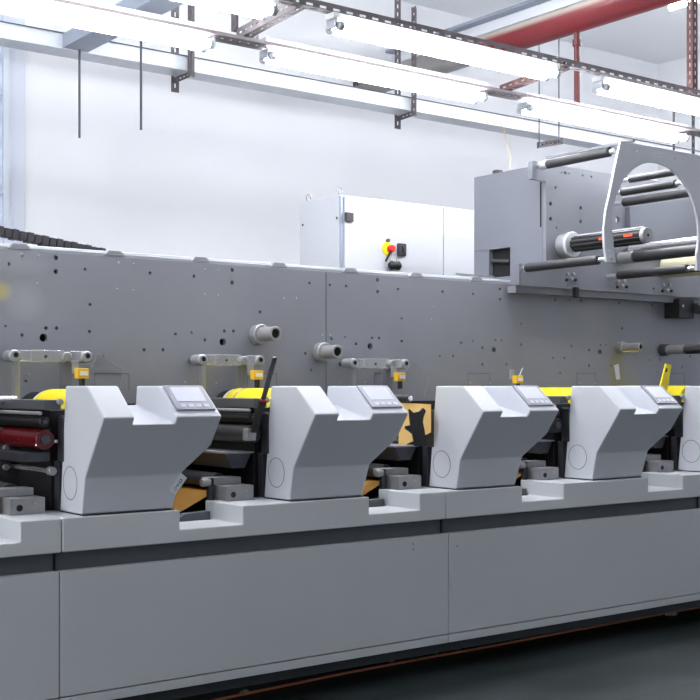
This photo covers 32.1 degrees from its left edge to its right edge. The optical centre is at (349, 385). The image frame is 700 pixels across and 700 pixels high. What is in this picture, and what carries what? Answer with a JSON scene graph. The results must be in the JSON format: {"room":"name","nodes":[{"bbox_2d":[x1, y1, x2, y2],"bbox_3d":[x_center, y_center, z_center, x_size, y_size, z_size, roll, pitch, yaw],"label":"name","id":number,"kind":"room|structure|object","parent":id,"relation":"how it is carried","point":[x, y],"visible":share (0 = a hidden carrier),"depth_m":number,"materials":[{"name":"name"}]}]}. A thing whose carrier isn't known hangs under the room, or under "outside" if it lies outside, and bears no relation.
{"room":"print shop","nodes":[
{"label":"print shop","id":0,"kind":"room"},
{"bbox_2d":[25,0,657,264],"bbox_3d":[-2.925,-1.080,8.413,15.480,4.720,0.150,0,0,-37],"label":"wall","id":1,"kind":"structure","parent":0,"point":[212,170],"depth_m":9.86,"materials":[{"name":"paint"}]},
{"bbox_2d":[0,13,8,243],"bbox_3d":[-3.268,-1.220,8.022,2.100,3.212,0.060,0,0,-37],"label":"window","id":2,"kind":"structure","parent":1,"relation":"in","point":[4,51],"depth_m":8.62,"materials":[{"name":"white glass"}]},
{"bbox_2d":[9,15,24,243],"bbox_3d":[-2.393,-1.080,8.709,0.135,4.720,0.020,0,0,-37],"label":"trim","id":3,"kind":"structure","parent":1,"relation":"attached to","point":[16,56],"depth_m":8.70,"materials":[{"name":"paint"}]},
{"bbox_2d":[385,0,586,62],"bbox_3d":[2.337,-2.915,8.285,0.240,0.110,6.400,0,0,-37],"label":"beam","id":4,"kind":"structure","parent":1,"relation":"attached to","point":[553,5],"depth_m":9.66,"materials":[{"name":"white metal"}]},
{"bbox_2d":[353,0,683,91],"bbox_3d":[2.050,-2.610,8.068,0.245,0.245,6.400,0,0,-37],"label":"pipe","id":5,"kind":"object","parent":1,"relation":"attached to","point":[589,14],"visible":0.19,"depth_m":8.71,"materials":[{"name":"metal"}]},
{"bbox_2d":[573,31,580,102],"bbox_3d":[1.612,-2.252,8.646,0.061,0.540,0.062,0,0,-37],"label":"pipe","id":6,"kind":"object","parent":5,"relation":"hanging from","point":[576,41],"visible":0.73,"depth_m":8.63,"materials":[{"name":"red metal"}]},
{"bbox_2d":[170,608,699,699],"bbox_3d":[0.618,1.330,3.726,15.480,0.100,11.600,0,0,-37],"label":"floor","id":7,"kind":"structure","parent":0,"point":[657,657],"depth_m":5.40,"materials":[{"name":"paint"}]},
{"bbox_2d":[0,470,699,699],"bbox_3d":[0.772,0.873,6.237,9.353,0.815,0.980,0,0,-37],"label":"base cabinet","id":8,"kind":"object","parent":7,"relation":"on","point":[153,605],"visible":0.91,"depth_m":4.95,"materials":[{"name":"metal"}]},
{"bbox_2d":[0,486,44,515],"bbox_3d":[-1.314,0.497,4.385,0.392,0.245,0.158,0,0,-37],"label":"block","id":9,"kind":"object","parent":8,"relation":"on","point":[20,500],"visible":1,"depth_m":4.42,"materials":[{"name":"metal"}]},
{"bbox_2d":[0,408,64,513],"bbox_3d":[-1.266,0.355,4.881,0.175,0.530,0.715,0,0,-37],"label":"frame","id":10,"kind":"object","parent":8,"relation":"on","point":[42,484],"visible":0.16,"depth_m":4.61,"materials":[{"name":"black metal"}]},
{"bbox_2d":[0,448,49,461],"bbox_3d":[-1.374,0.263,4.778,0.110,0.035,0.720,0,0,-37],"label":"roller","id":11,"kind":"object","parent":10,"relation":"attached to","point":[12,454],"visible":1,"depth_m":4.51,"materials":[{"name":"metal"}]},
{"bbox_2d":[54,385,220,515],"bbox_3d":[-0.789,0.232,4.520,0.483,0.469,0.402,0,0,-37],"label":"housing","id":12,"kind":"object","parent":8,"relation":"on","point":[115,456],"visible":1,"depth_m":4.43,"materials":[{"name":"grey metal"}]},
{"bbox_2d":[171,484,206,511],"bbox_3d":[-0.745,0.480,5.263,0.360,0.084,0.605,0,0,-37],"label":"paper web","id":13,"kind":"object","parent":8,"relation":"on","point":[187,495],"visible":0.18,"depth_m":5.08},
{"bbox_2d":[179,476,252,521],"bbox_3d":[-0.597,0.497,4.928,0.392,0.245,0.158,0,0,-37],"label":"block","id":14,"kind":"object","parent":8,"relation":"on","point":[223,488],"visible":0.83,"depth_m":4.95,"materials":[{"name":"metal"}]},
{"bbox_2d":[180,407,269,513],"bbox_3d":[-0.548,0.355,5.424,0.175,0.530,0.715,0,0,-37],"label":"frame","id":15,"kind":"object","parent":8,"relation":"on","point":[249,474],"visible":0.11,"depth_m":5.17,"materials":[{"name":"black metal"}]},
{"bbox_2d":[191,448,253,467],"bbox_3d":[-0.670,0.306,5.316,0.140,0.067,0.710,0,0,-37],"label":"tray","id":16,"kind":"object","parent":15,"relation":"attached to","point":[226,458],"visible":0.47,"depth_m":5.07,"materials":[{"name":"metal"}]},
{"bbox_2d":[210,397,268,411],"bbox_3d":[-0.614,0.076,5.306,0.082,0.061,0.835,0,0,-37],"label":"beam","id":17,"kind":"structure","parent":15,"relation":"on","point":[218,402],"depth_m":5.08,"materials":[{"name":"metal"}]},
{"bbox_2d":[258,385,407,501],"bbox_3d":[-0.071,0.232,5.063,0.483,0.469,0.402,0,0,-37],"label":"housing","id":18,"kind":"object","parent":8,"relation":"on","point":[316,445],"visible":0.99,"depth_m":4.97,"materials":[{"name":"grey metal"}]},
{"bbox_2d":[0,243,699,438],"bbox_3d":[0.178,0.279,6.729,9.600,1.802,0.480,0,0,-37],"label":"backplate","id":19,"kind":"object","parent":8,"relation":"attached to","point":[147,315],"visible":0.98,"depth_m":6.16,"materials":[{"name":"metal"}]},
{"bbox_2d":[0,481,16,486],"bbox_3d":[-1.454,0.395,4.794,0.064,0.064,0.638,0,0,-37],"label":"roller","id":20,"kind":"object","parent":19,"relation":"attached to","point":[2,484],"visible":0.18,"depth_m":4.55,"materials":[{"name":"metal"}]},
{"bbox_2d":[0,414,49,426],"bbox_3d":[-1.354,0.132,4.769,0.040,0.040,0.798,0,0,-37],"label":"roller","id":21,"kind":"object","parent":19,"relation":"attached to","point":[17,420],"visible":1,"depth_m":4.57,"materials":[{"name":"rubber"}]},
{"bbox_2d":[0,426,54,449],"bbox_3d":[-1.351,0.197,4.771,0.074,0.074,0.798,0,0,-37],"label":"roller","id":22,"kind":"object","parent":19,"relation":"attached to","point":[9,436],"visible":1,"depth_m":4.52,"materials":[{"name":"rubber"}]},
{"bbox_2d":[0,399,63,414],"bbox_3d":[-1.331,0.076,4.763,0.082,0.061,0.835,0,0,-37],"label":"beam","id":23,"kind":"structure","parent":19,"relation":"attached to","point":[31,404],"depth_m":4.54,"materials":[{"name":"metal"}]},
{"bbox_2d":[0,396,17,475],"bbox_3d":[-1.372,0.195,4.735,0.150,0.314,0.050,0,0,-37],"label":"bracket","id":24,"kind":"object","parent":23,"relation":"attached to","point":[4,464],"visible":0.61,"depth_m":4.74,"materials":[{"name":"metal"}]},
{"bbox_2d":[10,463,56,475],"bbox_3d":[-1.330,0.315,4.802,0.032,0.032,0.775,0,0,-37],"label":"rod","id":25,"kind":"object","parent":19,"relation":"attached to","point":[52,471],"visible":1,"depth_m":4.60,"materials":[{"name":"silver metal"}]},
{"bbox_2d":[22,389,65,408],"bbox_3d":[-1.172,0.118,5.048,0.210,0.210,0.628,0,0,-37],"label":"cylinder","id":26,"kind":"object","parent":19,"relation":"attached to","point":[51,394],"visible":0.2,"depth_m":5.04,"materials":[{"name":"yellow plastic"}]},
{"bbox_2d":[2,350,91,398],"bbox_3d":[-1.312,-0.037,5.251,0.377,0.235,0.140,0,0,-37],"label":"bar","id":27,"kind":"object","parent":19,"relation":"attached to","point":[14,356],"visible":0.95,"depth_m":5.21,"materials":[{"name":"silver metal"}]},
{"bbox_2d":[72,361,88,385],"bbox_3d":[-1.153,-0.051,5.209,0.057,0.115,0.058,0,0,-37],"label":"sensor","id":28,"kind":"object","parent":27,"relation":"attached to","point":[81,374],"visible":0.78,"depth_m":5.19,"materials":[{"name":"yellow plastic"}]},
{"bbox_2d":[0,226,105,250],"bbox_3d":[-1.486,-0.680,5.571,0.786,0.143,0.060,0,0,-37],"label":"chain","id":29,"kind":"object","parent":19,"relation":"attached to","point":[11,234],"visible":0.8,"depth_m":5.59,"materials":[{"name":"black plastic"}]},
{"bbox_2d":[181,469,223,485],"bbox_3d":[-0.736,0.395,5.337,0.064,0.064,0.638,0,0,-37],"label":"roller","id":30,"kind":"object","parent":19,"relation":"attached to","point":[193,476],"visible":0.16,"depth_m":5.19,"materials":[{"name":"metal"}]},
{"bbox_2d":[189,354,264,390],"bbox_3d":[-0.594,-0.035,5.794,0.367,0.229,0.140,0,0,-37],"label":"bar","id":31,"kind":"object","parent":19,"relation":"attached to","point":[240,362],"visible":0.94,"depth_m":5.75,"materials":[{"name":"silver metal"}]},
{"bbox_2d":[247,363,262,387],"bbox_3d":[-0.446,-0.049,5.744,0.057,0.115,0.058,0,0,-37],"label":"sensor","id":32,"kind":"object","parent":31,"relation":"attached to","point":[256,375],"visible":1,"depth_m":5.73,"materials":[{"name":"yellow plastic"}]},
{"bbox_2d":[213,423,259,442],"bbox_3d":[-0.633,0.197,5.314,0.074,0.074,0.798,0,0,-37],"label":"roller","id":33,"kind":"object","parent":19,"relation":"attached to","point":[224,432],"visible":0.35,"depth_m":5.08,"materials":[{"name":"black metal"}]},
{"bbox_2d":[243,357,276,440],"bbox_3d":[-0.363,0.054,4.916,0.040,0.341,0.208,0,0,-37],"label":"lever","id":34,"kind":"object","parent":33,"relation":"attached to","point":[249,434],"visible":1,"depth_m":4.92,"materials":[{"name":"black metal"}]},
{"bbox_2d":[219,412,254,422],"bbox_3d":[-0.636,0.132,5.312,0.040,0.040,0.798,0,0,-37],"label":"roller","id":35,"kind":"object","parent":19,"relation":"attached to","point":[225,416],"visible":0.32,"depth_m":5.07,"materials":[{"name":"rubber"}]},
{"bbox_2d":[216,388,270,406],"bbox_3d":[-0.399,0.108,5.633,0.198,0.198,0.628,0,0,-37],"label":"cylinder","id":36,"kind":"object","parent":19,"relation":"attached to","point":[238,392],"visible":0.25,"depth_m":5.66,"materials":[{"name":"yellow plastic"}]},
{"bbox_2d":[249,324,281,344],"bbox_3d":[-0.407,-0.253,5.916,0.099,0.099,0.170,0,0,-37],"label":"spindle","id":37,"kind":"object","parent":19,"relation":"attached to","point":[259,334],"visible":1,"depth_m":5.90,"materials":[{"name":"metal"}]},
{"bbox_2d":[312,342,342,361],"bbox_3d":[-0.107,-0.172,6.151,0.099,0.099,0.157,0,0,-37],"label":"spindle","id":38,"kind":"object","parent":19,"relation":"attached to","point":[322,352],"visible":1,"depth_m":6.13,"materials":[{"name":"metal"}]},
{"bbox_2d":[339,358,409,390],"bbox_3d":[0.120,-0.031,6.334,0.392,0.222,0.140,0,0,-37],"label":"bar","id":39,"kind":"object","parent":19,"relation":"attached to","point":[351,364],"visible":0.91,"depth_m":6.28,"materials":[{"name":"silver metal"}]},
{"bbox_2d":[391,366,405,388],"bbox_3d":[0.249,-0.044,6.270,0.057,0.115,0.058,0,0,-37],"label":"sensor","id":40,"kind":"object","parent":39,"relation":"attached to","point":[399,377],"visible":1,"depth_m":6.25,"materials":[{"name":"yellow plastic"}]},
{"bbox_2d":[367,463,389,477],"bbox_3d":[-0.018,0.395,5.879,0.064,0.064,0.638,0,0,-37],"label":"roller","id":41,"kind":"object","parent":19,"relation":"attached to","point":[371,465],"visible":0.1,"depth_m":5.67,"materials":[{"name":"metal"}]},
{"bbox_2d":[548,418,561,432],"bbox_3d":[0.802,0.197,6.399,0.074,0.074,0.798,0,0,-37],"label":"roller","id":42,"kind":"object","parent":19,"relation":"attached to","point":[556,426],"visible":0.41,"depth_m":6.08,"materials":[{"name":"black rubber"}]},
{"bbox_2d":[539,387,571,402],"bbox_3d":[1.045,0.090,6.725,0.164,0.164,0.628,0,0,-37],"label":"cylinder","id":43,"kind":"object","parent":19,"relation":"attached to","point":[548,391],"visible":0.02,"depth_m":6.55,"materials":[{"name":"yellow"}]},
{"bbox_2d":[509,370,522,385],"bbox_3d":[0.927,-0.034,6.782,0.057,0.115,0.058,0,0,-37],"label":"sensor","id":44,"kind":"object","parent":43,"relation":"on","point":[515,379],"visible":0.86,"depth_m":6.76,"materials":[{"name":"yellow plastic"}]},
{"bbox_2d":[547,395,570,406],"bbox_3d":[0.822,0.076,6.391,0.082,0.061,0.835,0,0,-37],"label":"beam","id":45,"kind":"structure","parent":19,"relation":"attached to","point":[554,399],"depth_m":6.08,"materials":[{"name":"metal"}]},
{"bbox_2d":[453,160,699,302],"bbox_3d":[2.261,-0.922,8.283,4.405,0.797,0.694,0,0,-37],"label":"module","id":46,"kind":"object","parent":19,"relation":"on","point":[520,214],"visible":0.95,"depth_m":7.33,"materials":[{"name":"paint"}]},
{"bbox_2d":[521,255,604,271],"bbox_3d":[1.143,-0.666,6.657,0.050,0.050,0.667,0,0,-37],"label":"roller","id":47,"kind":"object","parent":46,"relation":"attached to","point":[589,260],"visible":0.91,"depth_m":6.61,"materials":[{"name":"black rubber"}]},
{"bbox_2d":[537,139,634,169],"bbox_3d":[1.285,-1.276,6.747,0.068,0.076,0.695,0,0,-37],"label":"roller","id":48,"kind":"object","parent":46,"relation":"attached to","point":[603,151],"visible":0.99,"depth_m":6.74,"materials":[{"name":"black metal"}]},
{"bbox_2d":[555,226,652,256],"bbox_3d":[1.436,-0.824,6.896,0.148,0.148,0.639,0,0,-37],"label":"shaft","id":49,"kind":"object","parent":46,"relation":"attached to","point":[570,244],"visible":0.97,"depth_m":6.91,"materials":[{"name":"metal"}]},
{"bbox_2d":[622,169,674,182],"bbox_3d":[1.778,-1.250,7.263,0.042,0.042,0.467,0,0,-37],"label":"roller","id":50,"kind":"object","parent":46,"relation":"attached to","point":[664,173],"visible":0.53,"depth_m":7.24,"materials":[{"name":"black metal"}]},
{"bbox_2d":[617,179,682,195],"bbox_3d":[1.741,-1.166,7.191,0.048,0.048,0.537,0,0,-37],"label":"roller","id":51,"kind":"object","parent":46,"relation":"attached to","point":[669,184],"visible":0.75,"depth_m":7.14,"materials":[{"name":"black metal"}]},
{"bbox_2d":[607,264,694,279],"bbox_3d":[1.758,-0.666,7.139,0.052,0.052,0.641,0,0,-37],"label":"roller","id":52,"kind":"object","parent":46,"relation":"attached to","point":[677,269],"visible":0.96,"depth_m":7.09,"materials":[{"name":"black rubber"}]},
{"bbox_2d":[602,141,699,270],"bbox_3d":[1.777,-0.966,6.667,1.164,0.642,0.014,0,0,-37],"label":"plate","id":53,"kind":"object","parent":46,"relation":"attached to","point":[686,166],"visible":1,"depth_m":6.52,"materials":[{"name":"paint"}]},
{"bbox_2d":[614,189,688,206],"bbox_3d":[1.783,-1.107,7.166,0.052,0.052,0.627,0,0,-37],"label":"roller","id":54,"kind":"object","parent":46,"relation":"attached to","point":[681,193],"visible":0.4,"depth_m":7.14,"materials":[{"name":"black metal"}]},
{"bbox_2d":[617,245,695,263],"bbox_3d":[1.861,-0.779,7.153,0.072,0.072,0.742,0,0,-37],"label":"roller","id":55,"kind":"object","parent":46,"relation":"attached to","point":[681,251],"visible":1,"depth_m":7.18,"materials":[{"name":"black metal"}]},
{"bbox_2d":[623,237,696,250],"bbox_3d":[1.901,-0.841,7.184,0.048,0.048,0.730,0,0,-37],"label":"roller","id":56,"kind":"object","parent":46,"relation":"attached to","point":[691,240],"visible":0.8,"depth_m":7.21,"materials":[{"name":"silver metal"}]},
{"bbox_2d":[660,256,699,277],"bbox_3d":[2.175,-0.752,7.461,0.140,0.140,0.580,0,0,-37],"label":"paper roll","id":57,"kind":"object","parent":46,"relation":"attached to","point":[685,260],"visible":0.42,"depth_m":7.55,"materials":[{"name":"beige paper"}]},
{"bbox_2d":[664,299,699,318],"bbox_3d":[2.278,-0.497,7.946,0.493,0.122,0.170,0,0,-37],"label":"motor","id":58,"kind":"object","parent":46,"relation":"attached to","point":[681,308],"visible":0.96,"depth_m":7.82,"materials":[{"name":"black metal"}]},
{"bbox_2d":[615,342,642,352],"bbox_3d":[1.730,-0.239,7.527,0.072,0.072,0.177,0,0,-37],"label":"spindle","id":59,"kind":"object","parent":19,"relation":"attached to","point":[620,347],"visible":1,"depth_m":7.51,"materials":[{"name":"metal"}]},
{"bbox_2d":[667,386,685,401],"bbox_3d":[1.763,0.080,7.267,0.166,0.166,0.628,0,0,-37],"label":"cylinder","id":60,"kind":"object","parent":19,"relation":"attached to","point":[672,390],"visible":0.04,"depth_m":7.01,"materials":[{"name":"yellow"}]},
{"bbox_2d":[659,364,671,390],"bbox_3d":[1.812,-0.045,7.010,0.116,0.170,0.012,0,0,-37],"label":"strap","id":61,"kind":"object","parent":60,"relation":"attached to","point":[664,381],"visible":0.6,"depth_m":7.01,"materials":[{"name":"yellow"}]},
{"bbox_2d":[658,344,699,355],"bbox_3d":[2.184,-0.232,7.618,0.076,0.076,0.580,0,0,-37],"label":"spindle","id":62,"kind":"object","parent":19,"relation":"attached to","point":[663,349],"visible":1,"depth_m":7.71,"materials":[{"name":"metal"}]},
{"bbox_2d":[361,476,378,495],"bbox_3d":[-0.027,0.480,5.805,0.360,0.084,0.605,0,0,-37],"label":"paper web","id":63,"kind":"object","parent":8,"relation":"on","point":[371,483],"visible":0.11,"depth_m":5.59},
{"bbox_2d":[363,439,422,498],"bbox_3d":[0.170,0.440,5.967,0.175,0.360,0.715,0,0,-37],"label":"frame","id":64,"kind":"object","parent":8,"relation":"on","point":[414,466],"visible":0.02,"depth_m":5.69,"materials":[{"name":"black metal"}]},
{"bbox_2d":[376,444,418,459],"bbox_3d":[0.048,0.306,5.859,0.140,0.067,0.710,0,0,-37],"label":"tray","id":65,"kind":"object","parent":64,"relation":"attached to","point":[393,451],"visible":0.32,"depth_m":5.59,"materials":[{"name":"metal"}]},
{"bbox_2d":[369,467,420,506],"bbox_3d":[0.121,0.497,5.471,0.392,0.245,0.158,0,0,-37],"label":"block","id":66,"kind":"object","parent":8,"relation":"on","point":[398,478],"visible":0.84,"depth_m":5.49,"materials":[{"name":"metal"}]},
{"bbox_2d":[405,408,426,445],"bbox_3d":[0.296,0.185,5.446,0.125,0.171,0.012,0,0,-37],"label":"bracket","id":67,"kind":"object","parent":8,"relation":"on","point":[416,427],"visible":1,"depth_m":5.44,"materials":[{"name":"black metal"}]},
{"bbox_2d":[422,386,558,489],"bbox_3d":[0.647,0.232,5.606,0.483,0.469,0.402,0,0,-37],"label":"housing","id":68,"kind":"object","parent":8,"relation":"on","point":[479,437],"visible":0.97,"depth_m":5.51,"materials":[{"name":"grey metal"}]},
{"bbox_2d":[395,395,412,401],"bbox_3d":[0.108,0.058,5.862,0.032,0.032,0.578,0,0,-37],"label":"roller","id":69,"kind":"object","parent":68,"relation":"attached to","point":[402,398],"visible":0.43,"depth_m":5.65,"materials":[{"name":"grey metal"}]},
{"bbox_2d":[399,403,430,444],"bbox_3d":[0.298,0.184,5.622,0.003,0.211,0.230,0,0,-37],"label":"paper web","id":70,"kind":"object","parent":69,"relation":"hanging from","point":[405,437],"visible":0.43,"depth_m":5.64},
{"bbox_2d":[519,460,558,495],"bbox_3d":[0.839,0.497,6.014,0.392,0.245,0.158,0,0,-37],"label":"block","id":71,"kind":"object","parent":8,"relation":"on","point":[530,469],"visible":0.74,"depth_m":6.04,"materials":[{"name":"metal"}]},
{"bbox_2d":[515,403,570,485],"bbox_3d":[0.888,0.355,6.510,0.175,0.530,0.715,0,0,-37],"label":"frame","id":72,"kind":"object","parent":8,"relation":"on","point":[551,458],"visible":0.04,"depth_m":6.20,"materials":[{"name":"black metal"}]},
{"bbox_2d":[526,439,554,453],"bbox_3d":[0.766,0.306,6.402,0.140,0.067,0.710,0,0,-37],"label":"tray","id":73,"kind":"object","parent":72,"relation":"attached to","point":[542,446],"visible":0.24,"depth_m":6.13,"materials":[{"name":"metal"}]},
{"bbox_2d":[558,386,682,480],"bbox_3d":[1.365,0.232,6.148,0.483,0.469,0.402,0,0,-37],"label":"housing","id":74,"kind":"object","parent":8,"relation":"on","point":[608,432],"visible":0.99,"depth_m":6.05,"materials":[{"name":"grey metal"}]},
{"bbox_2d":[642,454,673,472],"bbox_3d":[1.557,0.497,6.556,0.392,0.245,0.158,0,0,-37],"label":"block","id":75,"kind":"object","parent":8,"relation":"on","point":[653,462],"visible":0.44,"depth_m":6.58,"materials":[{"name":"metal"}]},
{"bbox_2d":[647,402,683,459],"bbox_3d":[1.606,0.355,7.052,0.175,0.530,0.715,0,0,-37],"label":"frame","id":76,"kind":"object","parent":8,"relation":"on","point":[665,451],"visible":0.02,"depth_m":6.73,"materials":[{"name":"black metal"}]},
{"bbox_2d":[651,435,667,447],"bbox_3d":[1.484,0.306,6.944,0.140,0.067,0.710,0,0,-37],"label":"tray","id":77,"kind":"object","parent":76,"relation":"attached to","point":[659,444],"visible":0.21,"depth_m":6.68,"materials":[{"name":"metal"}]},
{"bbox_2d":[671,386,699,471],"bbox_3d":[2.083,0.232,6.691,0.483,0.469,0.402,0,0,-37],"label":"housing","id":78,"kind":"object","parent":8,"relation":"on","point":[685,446],"visible":0.91,"depth_m":6.62,"materials":[{"name":"grey metal"}]},
{"bbox_2d":[300,187,473,276],"bbox_3d":[0.511,0.003,8.403,1.728,2.554,0.530,0,0,-37],"label":"tall cabinet","id":79,"kind":"object","parent":7,"relation":"on","point":[337,231],"visible":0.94,"depth_m":7.99,"materials":[{"name":"grey metal"}]},
{"bbox_2d":[397,243,405,255],"bbox_3d":[0.344,-0.896,8.002,0.068,0.084,0.041,0,0,-37],"label":"switch","id":80,"kind":"object","parent":79,"relation":"attached to","point":[401,247],"depth_m":7.99,"materials":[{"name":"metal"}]},
{"bbox_2d":[210,607,699,699],"bbox_3d":[1.341,1.274,6.459,6.222,0.012,0.067,0,0,-39],"label":"cable","id":81,"kind":"object","parent":7,"relation":"on","point":[638,618],"visible":0.99,"depth_m":5.71,"materials":[{"name":"brown plastic"}]},
{"bbox_2d":[401,0,699,63],"bbox_3d":[0.678,-3.515,3.772,15.630,0.150,11.900,0,0,-37],"label":"ceiling","id":82,"kind":"structure","parent":0,"point":[657,36],"depth_m":11.78,"materials":[{"name":"paint"}]},
{"bbox_2d":[78,49,80,137],"bbox_3d":[-1.677,-2.489,7.545,0.014,1.902,0.015,0,0,-37],"label":"rod","id":83,"kind":"object","parent":82,"relation":"hanging from","point":[79,50],"visible":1,"depth_m":7.54,"materials":[{"name":"metal"}]},
{"bbox_2d":[140,40,141,129],"bbox_3d":[-1.277,-2.502,7.434,0.014,1.876,0.015,0,0,-37],"label":"rod","id":84,"kind":"object","parent":82,"relation":"hanging from","point":[140,40],"visible":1,"depth_m":7.43,"materials":[{"name":"metal"}]},
{"bbox_2d":[171,6,178,92],"bbox_3d":[-1.181,-2.711,8.213,0.060,1.458,0.003,0,0,-37],"label":"hanger","id":85,"kind":"object","parent":82,"relation":"hanging from","point":[176,9],"visible":0.41,"depth_m":8.21,"materials":[{"name":"metal"}]},
{"bbox_2d":[188,4,194,77],"bbox_3d":[-1.033,-2.739,8.009,0.050,1.403,0.053,0,0,-37],"label":"hanger","id":86,"kind":"object","parent":82,"relation":"hanging from","point":[191,8],"visible":0.62,"depth_m":8.01,"materials":[{"name":"metal"}]},
{"bbox_2d":[174,72,188,83],"bbox_3d":[-1.121,-2.057,8.113,0.003,0.040,0.215,0,0,-37],"label":"bracket","id":87,"kind":"object","parent":86,"relation":"attached to","point":[186,73],"visible":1,"depth_m":8.12,"materials":[{"name":"metal"}]},
{"bbox_2d":[0,21,699,154],"bbox_3d":[-0.927,-2.131,8.257,12.480,0.099,0.188,0,0,-37],"label":"beam","id":88,"kind":"structure","parent":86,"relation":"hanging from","point":[12,35],"depth_m":8.61,"materials":[{"name":"metal"}]},
{"bbox_2d":[62,0,183,51],"bbox_3d":[-0.483,-2.127,5.937,0.170,0.085,4.055,0,0,-37],"label":"trough","id":89,"kind":"object","parent":88,"relation":"attached to","point":[84,40],"visible":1,"depth_m":7.25,"materials":[{"name":"white metal"}]},
{"bbox_2d":[411,6,416,116],"bbox_3d":[0.498,-2.445,9.166,0.050,0.816,0.053,0,0,-37],"label":"hanger","id":90,"kind":"object","parent":88,"relation":"attached to","point":[413,9],"visible":0.61,"depth_m":9.16,"materials":[{"name":"metal"}]},
{"bbox_2d":[231,13,237,31],"bbox_3d":[-0.558,-2.595,6.005,0.040,1.690,0.043,0,0,-37],"label":"hanger","id":91,"kind":"object","parent":82,"relation":"hanging from","point":[234,17],"visible":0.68,"depth_m":6.00,"materials":[{"name":"metal"}]},
{"bbox_2d":[395,0,400,128],"bbox_3d":[0.368,-2.711,9.383,0.060,1.458,0.003,0,0,-37],"label":"hanger","id":92,"kind":"object","parent":82,"relation":"hanging from","point":[398,2],"visible":0.46,"depth_m":9.39,"materials":[{"name":"metal"}]},
{"bbox_2d":[539,4,539,141],"bbox_3d":[1.553,-2.704,9.993,0.010,1.471,0.010,0,0,-37],"label":"rod","id":93,"kind":"object","parent":82,"relation":"hanging from","point":[539,4],"visible":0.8,"depth_m":9.99,"materials":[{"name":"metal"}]},
{"bbox_2d":[537,138,562,147],"bbox_3d":[1.653,-2.008,10.062,0.284,0.117,0.020,0,0,-37],"label":"bracket","id":94,"kind":"object","parent":93,"relation":"hanging from","point":[548,143],"visible":1,"depth_m":10.04,"materials":[{"name":"metal"}]},
{"bbox_2d":[558,39,559,138],"bbox_3d":[1.740,-2.738,10.134,0.010,1.404,0.010,0,0,-37],"label":"rod","id":95,"kind":"object","parent":82,"relation":"hanging from","point":[558,39],"visible":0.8,"depth_m":10.13,"materials":[{"name":"metal"}]},
{"bbox_2d":[668,0,699,10],"bbox_3d":[2.954,-3.238,9.364,0.100,0.405,1.250,0,0,-37],"label":"ceiling light","id":96,"kind":"object","parent":82,"relation":"hanging from","point":[681,4],"visible":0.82,"depth_m":9.77,"materials":[{"name":"white"}]},
{"bbox_2d":[687,0,697,94],"bbox_3d":[2.096,-2.608,7.458,0.048,1.664,0.045,0,0,-37],"label":"hanger","id":97,"kind":"object","parent":82,"relation":"hanging from","point":[693,36],"visible":0.91,"depth_m":7.44,"materials":[{"name":"metal"}]},
{"bbox_2d":[279,0,699,97],"bbox_3d":[0.692,-1.776,6.298,6.500,0.055,0.052,0,0,-37],"label":"rail","id":98,"kind":"object","parent":97,"relation":"hanging from","point":[302,3],"visible":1,"depth_m":6.39,"materials":[{"name":"metal"}]},
{"bbox_2d":[173,0,278,20],"bbox_3d":[-0.952,-1.707,5.063,1.532,0.086,0.124,0,0,-37],"label":"fitting","id":99,"kind":"object","parent":98,"relation":"attached to","point":[258,9],"visible":1,"depth_m":5.40,"materials":[{"name":"white plastic"}]},
{"bbox_2d":[236,0,303,37],"bbox_3d":[-0.384,-1.750,5.813,0.053,0.081,0.513,0,0,-37],"label":"crossbar","id":100,"kind":"object","parent":98,"relation":"attached to","point":[285,12],"visible":0.84,"depth_m":5.81,"materials":[{"name":"metal"}]},
{"bbox_2d":[325,12,560,80],"bbox_3d":[0.512,-1.707,6.169,1.526,0.086,0.124,0,0,-37],"label":"fitting","id":101,"kind":"object","parent":98,"relation":"attached to","point":[337,24],"visible":1,"depth_m":6.08,"materials":[{"name":"white plastic"}]},
{"bbox_2d":[591,75,699,115],"bbox_3d":[1.992,-1.695,7.288,1.526,0.086,0.124,0,0,-37],"label":"fitting","id":102,"kind":"object","parent":98,"relation":"attached to","point":[602,85],"visible":1,"depth_m":7.04,"materials":[{"name":"white plastic"}]},
{"bbox_2d":[658,54,699,181],"bbox_3d":[6.807,-1.080,8.499,0.150,4.720,11.750,0,0,-37],"label":"wall","id":103,"kind":"structure","parent":0,"point":[675,71],"depth_m":12.82,"materials":[{"name":"paint"}]},
{"bbox_2d":[692,115,694,153],"bbox_3d":[2.326,-1.810,8.247,0.030,0.580,0.003,0,0,-37],"label":"hanger","id":104,"kind":"object","parent":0,"point":[693,116],"visible":0.38,"depth_m":8.25,"materials":[{"name":"metal"}]},
{"bbox_2d":[15,0,699,136],"bbox_3d":[0.384,-1.700,6.705,6.500,0.016,0.124,0,0,-37],"label":"rail","id":105,"kind":"object","parent":104,"relation":"hanging from","point":[228,38],"visible":1,"depth_m":6.34,"materials":[{"name":"metal"}]},
{"bbox_2d":[0,0,216,51],"bbox_3d":[-1.273,-1.685,5.462,1.526,0.114,0.124,0,0,-37],"label":"fitting","id":106,"kind":"object","parent":105,"relation":"attached to","point":[8,7],"visible":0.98,"depth_m":5.57,"materials":[{"name":"white plastic"}]},
{"bbox_2d":[259,37,487,103],"bbox_3d":[0.165,-1.685,6.549,1.520,0.114,0.124,0,0,-37],"label":"fitting","id":107,"kind":"object","parent":105,"relation":"attached to","point":[265,57],"visible":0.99,"depth_m":6.47,"materials":[{"name":"white metal"}]},
{"bbox_2d":[500,61,570,90],"bbox_3d":[1.042,-1.746,6.891,0.043,0.071,0.513,0,0,-37],"label":"crossbar","id":108,"kind":"object","parent":105,"relation":"on","point":[526,81],"visible":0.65,"depth_m":6.95,"materials":[{"name":"metal"}]},
{"bbox_2d":[517,92,689,143],"bbox_3d":[1.619,-1.675,7.648,1.526,0.114,0.124,0,0,-37],"label":"fitting","id":109,"kind":"object","parent":105,"relation":"attached to","point":[524,108],"visible":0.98,"depth_m":7.57,"materials":[{"name":"white"}]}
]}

